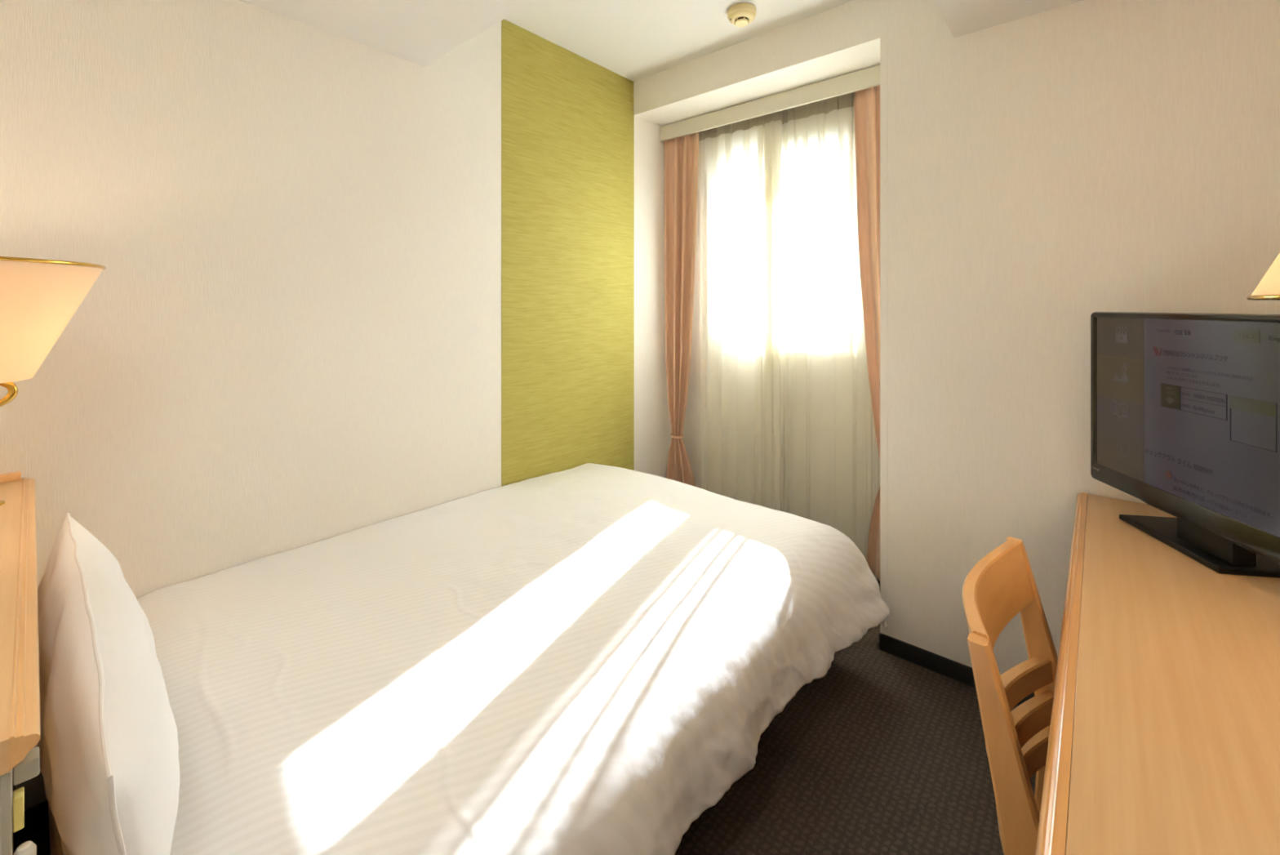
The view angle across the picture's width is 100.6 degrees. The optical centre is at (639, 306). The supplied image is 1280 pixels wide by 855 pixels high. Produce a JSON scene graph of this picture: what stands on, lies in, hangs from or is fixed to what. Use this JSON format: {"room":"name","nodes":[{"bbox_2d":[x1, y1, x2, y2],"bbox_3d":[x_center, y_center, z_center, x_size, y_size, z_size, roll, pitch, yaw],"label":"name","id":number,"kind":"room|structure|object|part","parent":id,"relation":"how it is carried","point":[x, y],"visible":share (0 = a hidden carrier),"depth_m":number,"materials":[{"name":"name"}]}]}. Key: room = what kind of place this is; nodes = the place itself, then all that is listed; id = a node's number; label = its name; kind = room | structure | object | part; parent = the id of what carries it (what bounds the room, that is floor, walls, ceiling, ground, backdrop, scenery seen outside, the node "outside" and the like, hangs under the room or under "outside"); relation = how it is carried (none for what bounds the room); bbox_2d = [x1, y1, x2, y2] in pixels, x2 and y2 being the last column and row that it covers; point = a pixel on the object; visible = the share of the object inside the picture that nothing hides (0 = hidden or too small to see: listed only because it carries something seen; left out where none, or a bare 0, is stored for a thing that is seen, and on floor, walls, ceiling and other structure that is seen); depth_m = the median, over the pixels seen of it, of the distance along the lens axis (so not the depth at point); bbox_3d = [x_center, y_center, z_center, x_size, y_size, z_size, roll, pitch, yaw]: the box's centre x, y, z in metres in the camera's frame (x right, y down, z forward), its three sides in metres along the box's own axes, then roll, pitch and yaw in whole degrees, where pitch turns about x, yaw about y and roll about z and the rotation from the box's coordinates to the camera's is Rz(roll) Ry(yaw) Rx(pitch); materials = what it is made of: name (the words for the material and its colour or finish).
{"room":"hotel room","nodes":[
{"label":"hotel room","id":0,"kind":"room"},
{"bbox_2d":[0,0,671,810],"bbox_3d":[-0.802,-0.036,2.193,0.152,2.633,3.470,0,0,41],"label":"wall","id":1,"kind":"structure","parent":0,"point":[345,285],"depth_m":1.74,"materials":[{"name":"beige paper"}]},
{"bbox_2d":[14,800,48,841],"bbox_3d":[-0.779,1.250,2.107,0.018,0.060,3.070,0,0,41],"label":"baseboard","id":2,"kind":"structure","parent":1,"relation":"attached to","point":[36,818],"depth_m":1.29,"materials":[{"name":"black plastic"}]},
{"bbox_2d":[14,577,1035,854],"bbox_3d":[0.206,1.330,1.322,2.916,0.100,3.570,0,0,41],"label":"floor","id":3,"kind":"structure","parent":0,"point":[883,753],"depth_m":1.45,"materials":[{"name":"carpet"}]},
{"bbox_2d":[0,471,40,854],"bbox_3d":[-1.271,0.838,0.814,1.408,0.884,0.463,0,0,41],"label":"headboard","id":4,"kind":"object","parent":3,"relation":"on","point":[20,692],"visible":1,"depth_m":0.64,"materials":[{"name":"brown wood"}]},
{"bbox_3d":[-1.628,0.405,1.107,0.019,0.018,0.441,0,0,41],"label":"gallery rail","id":5,"kind":"part","parent":4,"relation":"part of","materials":[{"name":"brown wood"}]},
{"bbox_2d":[0,477,22,775],"bbox_3d":[-1.190,0.430,0.730,1.175,0.032,0.443,0,0,41],"label":"shelf","id":6,"kind":"object","parent":4,"relation":"attached to","point":[11,488],"depth_m":0.69,"materials":[{"name":"brown wood"}]},
{"bbox_3d":[-1.198,0.862,0.730,1.160,0.836,0.429,0,0,41],"label":"panel","id":7,"kind":"part","parent":4,"relation":"part of","materials":[{"name":"brown wood"}]},
{"bbox_3d":[-0.607,0.542,0.524,0.016,0.022,0.016,0,0,41],"label":"white knob","id":8,"kind":"part","parent":4,"relation":"part of","materials":[{"name":"white plastic"}]},
{"bbox_3d":[-1.040,0.430,0.903,1.175,0.033,0.026,0,0,41],"label":"edge moulding","id":9,"kind":"part","parent":4,"relation":"part of","materials":[{"name":"brown wood"}]},
{"bbox_2d":[48,804,62,854],"bbox_3d":[-0.357,1.048,1.610,1.265,0.465,1.910,0,0,41],"label":"bed","id":10,"kind":"object","parent":3,"relation":"on","point":[55,846],"visible":0.02,"depth_m":0.86,"materials":[{"name":"beige"}]},
{"bbox_2d":[62,462,889,854],"bbox_3d":[-0.280,0.937,1.599,1.412,0.380,1.990,0,0,41],"label":"duvet","id":11,"kind":"object","parent":10,"relation":"on","point":[585,659],"visible":0.94,"depth_m":1.18,"materials":[{"name":"white fabric"}]},
{"bbox_2d":[33,512,180,854],"bbox_3d":[-0.870,0.597,0.852,0.863,0.347,0.147,0,0,42],"label":"pillow","id":12,"kind":"object","parent":11,"relation":"on","point":[108,744],"visible":0.94,"depth_m":0.65,"materials":[{"name":"white fabric"}]},
{"bbox_2d":[962,536,1057,854],"bbox_3d":[0.826,0.889,0.826,0.551,0.782,0.477,0,0,41],"label":"desk chair","id":13,"kind":"object","parent":3,"relation":"on","point":[1002,584],"visible":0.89,"depth_m":1.01,"materials":[{"name":"brown wood"}]},
{"bbox_3d":[0.650,0.564,0.978,0.087,0.130,0.423,0,0,41],"label":"crest rail","id":14,"kind":"part","parent":13,"relation":"part of","materials":[{"name":"brown wood"}]},
{"bbox_3d":[0.544,0.891,0.772,0.115,0.778,0.027,0,0,41],"label":"leg","id":15,"kind":"part","parent":13,"relation":"part of","materials":[{"name":"brown wood"}]},
{"bbox_3d":[0.838,0.891,1.113,0.115,0.778,0.027,0,0,41],"label":"leg","id":16,"kind":"part","parent":13,"relation":"part of","materials":[{"name":"brown wood"}]},
{"bbox_2d":[1035,492,1279,854],"bbox_3d":[0.980,0.920,0.753,0.600,0.720,1.742,0,0,41],"label":"desk","id":17,"kind":"object","parent":3,"relation":"on","point":[1164,739],"visible":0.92,"depth_m":0.75,"materials":[{"name":"brown wood"}]},
{"bbox_3d":[0.762,0.576,0.942,0.024,0.032,1.742,0,0,41],"label":"edge moulding","id":18,"kind":"part","parent":17,"relation":"part of","materials":[{"name":"brown wood"}]},
{"bbox_2d":[1090,311,1279,577],"bbox_3d":[1.338,0.288,1.123,0.246,0.544,0.781,0,0,8],"label":"television","id":19,"kind":"object","parent":17,"relation":"on","point":[1185,406],"visible":1,"depth_m":1.19,"materials":[{"name":"black plastic"}]},
{"bbox_3d":[1.232,0.200,1.069,0.001,0.026,0.093,0,0,8],"label":"code panel","id":20,"kind":"part","parent":19,"relation":"part of","materials":[{"name":"yellow"}]},
{"bbox_3d":[1.232,0.234,1.069,0.001,0.094,0.093,0,0,8],"label":"code panel","id":21,"kind":"part","parent":19,"relation":"part of","materials":[{"name":"grey"}]},
{"bbox_2d":[239,0,1083,66],"bbox_3d":[-0.022,-1.143,1.057,2.716,0.459,2.671,0,0,41],"label":"ceiling","id":22,"kind":"structure","parent":0,"point":[420,32],"depth_m":1.69,"materials":[{"name":"white"}]},
{"bbox_2d":[504,0,853,81],"bbox_3d":[0.329,-1.313,2.212,1.738,0.120,1.863,0,0,41],"label":"ceiling","id":23,"kind":"structure","parent":0,"point":[635,40],"depth_m":2.37,"materials":[{"name":"white"}]},
{"bbox_2d":[727,2,755,26],"bbox_3d":[0.431,-1.224,2.251,0.120,0.058,0.120,0,0,41],"label":"smoke detector","id":24,"kind":"object","parent":23,"relation":"attached to","point":[740,15],"visible":1,"depth_m":2.22,"materials":[{"name":"beige plastic"}]},
{"bbox_2d":[633,0,879,126],"bbox_3d":[0.621,-1.185,2.695,1.448,0.237,0.450,0,0,41],"label":"ceiling beam","id":25,"kind":"structure","parent":23,"relation":"attached to","point":[843,39],"depth_m":2.48,"materials":[{"name":"beige paper"}]},
{"bbox_2d":[659,64,879,141],"bbox_3d":[0.663,-1.019,2.743,1.346,0.084,0.112,0,0,41],"label":"curtain valance","id":26,"kind":"object","parent":25,"relation":"attached to","point":[868,77],"visible":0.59,"depth_m":2.65,"materials":[{"name":"beige"}]},
{"bbox_2d":[663,132,698,486],"bbox_3d":[0.245,0.092,3.088,0.255,2.256,0.064,0,0,41],"label":"curtain","id":27,"kind":"object","parent":26,"relation":"hanging from","point":[681,153],"visible":0.88,"depth_m":3.10,"materials":[{"name":"fabric"}]},
{"bbox_2d":[697,110,782,511],"bbox_3d":[0.534,0.099,2.890,0.518,2.262,0.043,0,0,41],"label":"sheer curtain","id":28,"kind":"object","parent":26,"relation":"hanging from","point":[740,163],"visible":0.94,"depth_m":2.88,"materials":[{"name":"white fabric"}]},
{"bbox_2d":[782,91,879,560],"bbox_3d":[0.910,0.099,2.622,0.665,2.262,0.035,0,0,41],"label":"sheer curtain","id":29,"kind":"object","parent":26,"relation":"hanging from","point":[831,460],"visible":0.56,"depth_m":2.61,"materials":[{"name":"white fabric"}]},
{"bbox_2d":[853,84,879,580],"bbox_3d":[1.073,0.092,2.376,0.224,2.256,0.063,0,0,41],"label":"curtain","id":30,"kind":"object","parent":26,"relation":"hanging from","point":[866,101],"visible":0.36,"depth_m":2.41,"materials":[{"name":"fabric"}]},
{"bbox_2d":[887,0,1279,675],"bbox_3d":[1.653,-0.036,1.850,1.318,2.633,0.779,0,0,41],"label":"wall","id":31,"kind":"structure","parent":0,"point":[1048,171],"depth_m":1.68,"materials":[{"name":"beige paper"}]},
{"bbox_2d":[682,165,875,577],"bbox_3d":[0.817,-0.036,2.922,1.548,2.633,0.250,0,0,41],"label":"wall window","id":32,"kind":"structure","parent":31,"relation":"in","point":[691,431],"depth_m":3.17,"materials":[{"name":"beige paper"}]},
{"bbox_2d":[880,0,887,635],"bbox_3d":[0.911,-0.017,1.982,0.025,2.473,0.011,0,0,41],"label":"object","id":33,"kind":"structure","parent":31,"relation":"attached to","point":[883,3],"depth_m":1.98,"materials":[{"name":"beige paper"}]},
{"bbox_2d":[879,632,1035,705],"bbox_3d":[1.352,1.250,1.603,1.191,0.060,0.028,0,0,41],"label":"baseboard","id":34,"kind":"structure","parent":31,"relation":"attached to","point":[957,671],"depth_m":1.87,"materials":[{"name":"black plastic"}]},
{"bbox_3d":[-0.879,0.168,0.066,2.816,2.224,0.150,0,0,41],"label":"wall","id":35,"kind":"structure","parent":0,"visible":0},
{"bbox_2d":[0,256,106,406],"bbox_3d":[-1.277,0.087,0.878,0.417,0.336,0.558,0,0,41],"label":"wall lamp","id":36,"kind":"object","parent":35,"relation":"attached to","point":[39,297],"visible":1,"depth_m":0.94,"materials":[{"name":"beige fabric"}]},
{"bbox_3d":[-1.312,0.163,0.837,0.012,0.108,0.431,0,0,41],"label":"lamp arm","id":37,"kind":"part","parent":36,"relation":"part of","materials":[{"name":"gold metal"}]},
{"bbox_3d":[0.977,0.168,0.174,0.150,2.224,2.741,0,0,41],"label":"wall","id":38,"kind":"structure","parent":0,"visible":0},
{"bbox_2d":[1246,253,1279,300],"bbox_3d":[1.135,-0.153,0.724,0.407,0.284,0.407,0,0,41],"label":"wall lamp","id":39,"kind":"object","parent":38,"relation":"attached to","point":[1268,288],"visible":1,"depth_m":0.82,"materials":[{"name":"beige fabric"}]}
]}

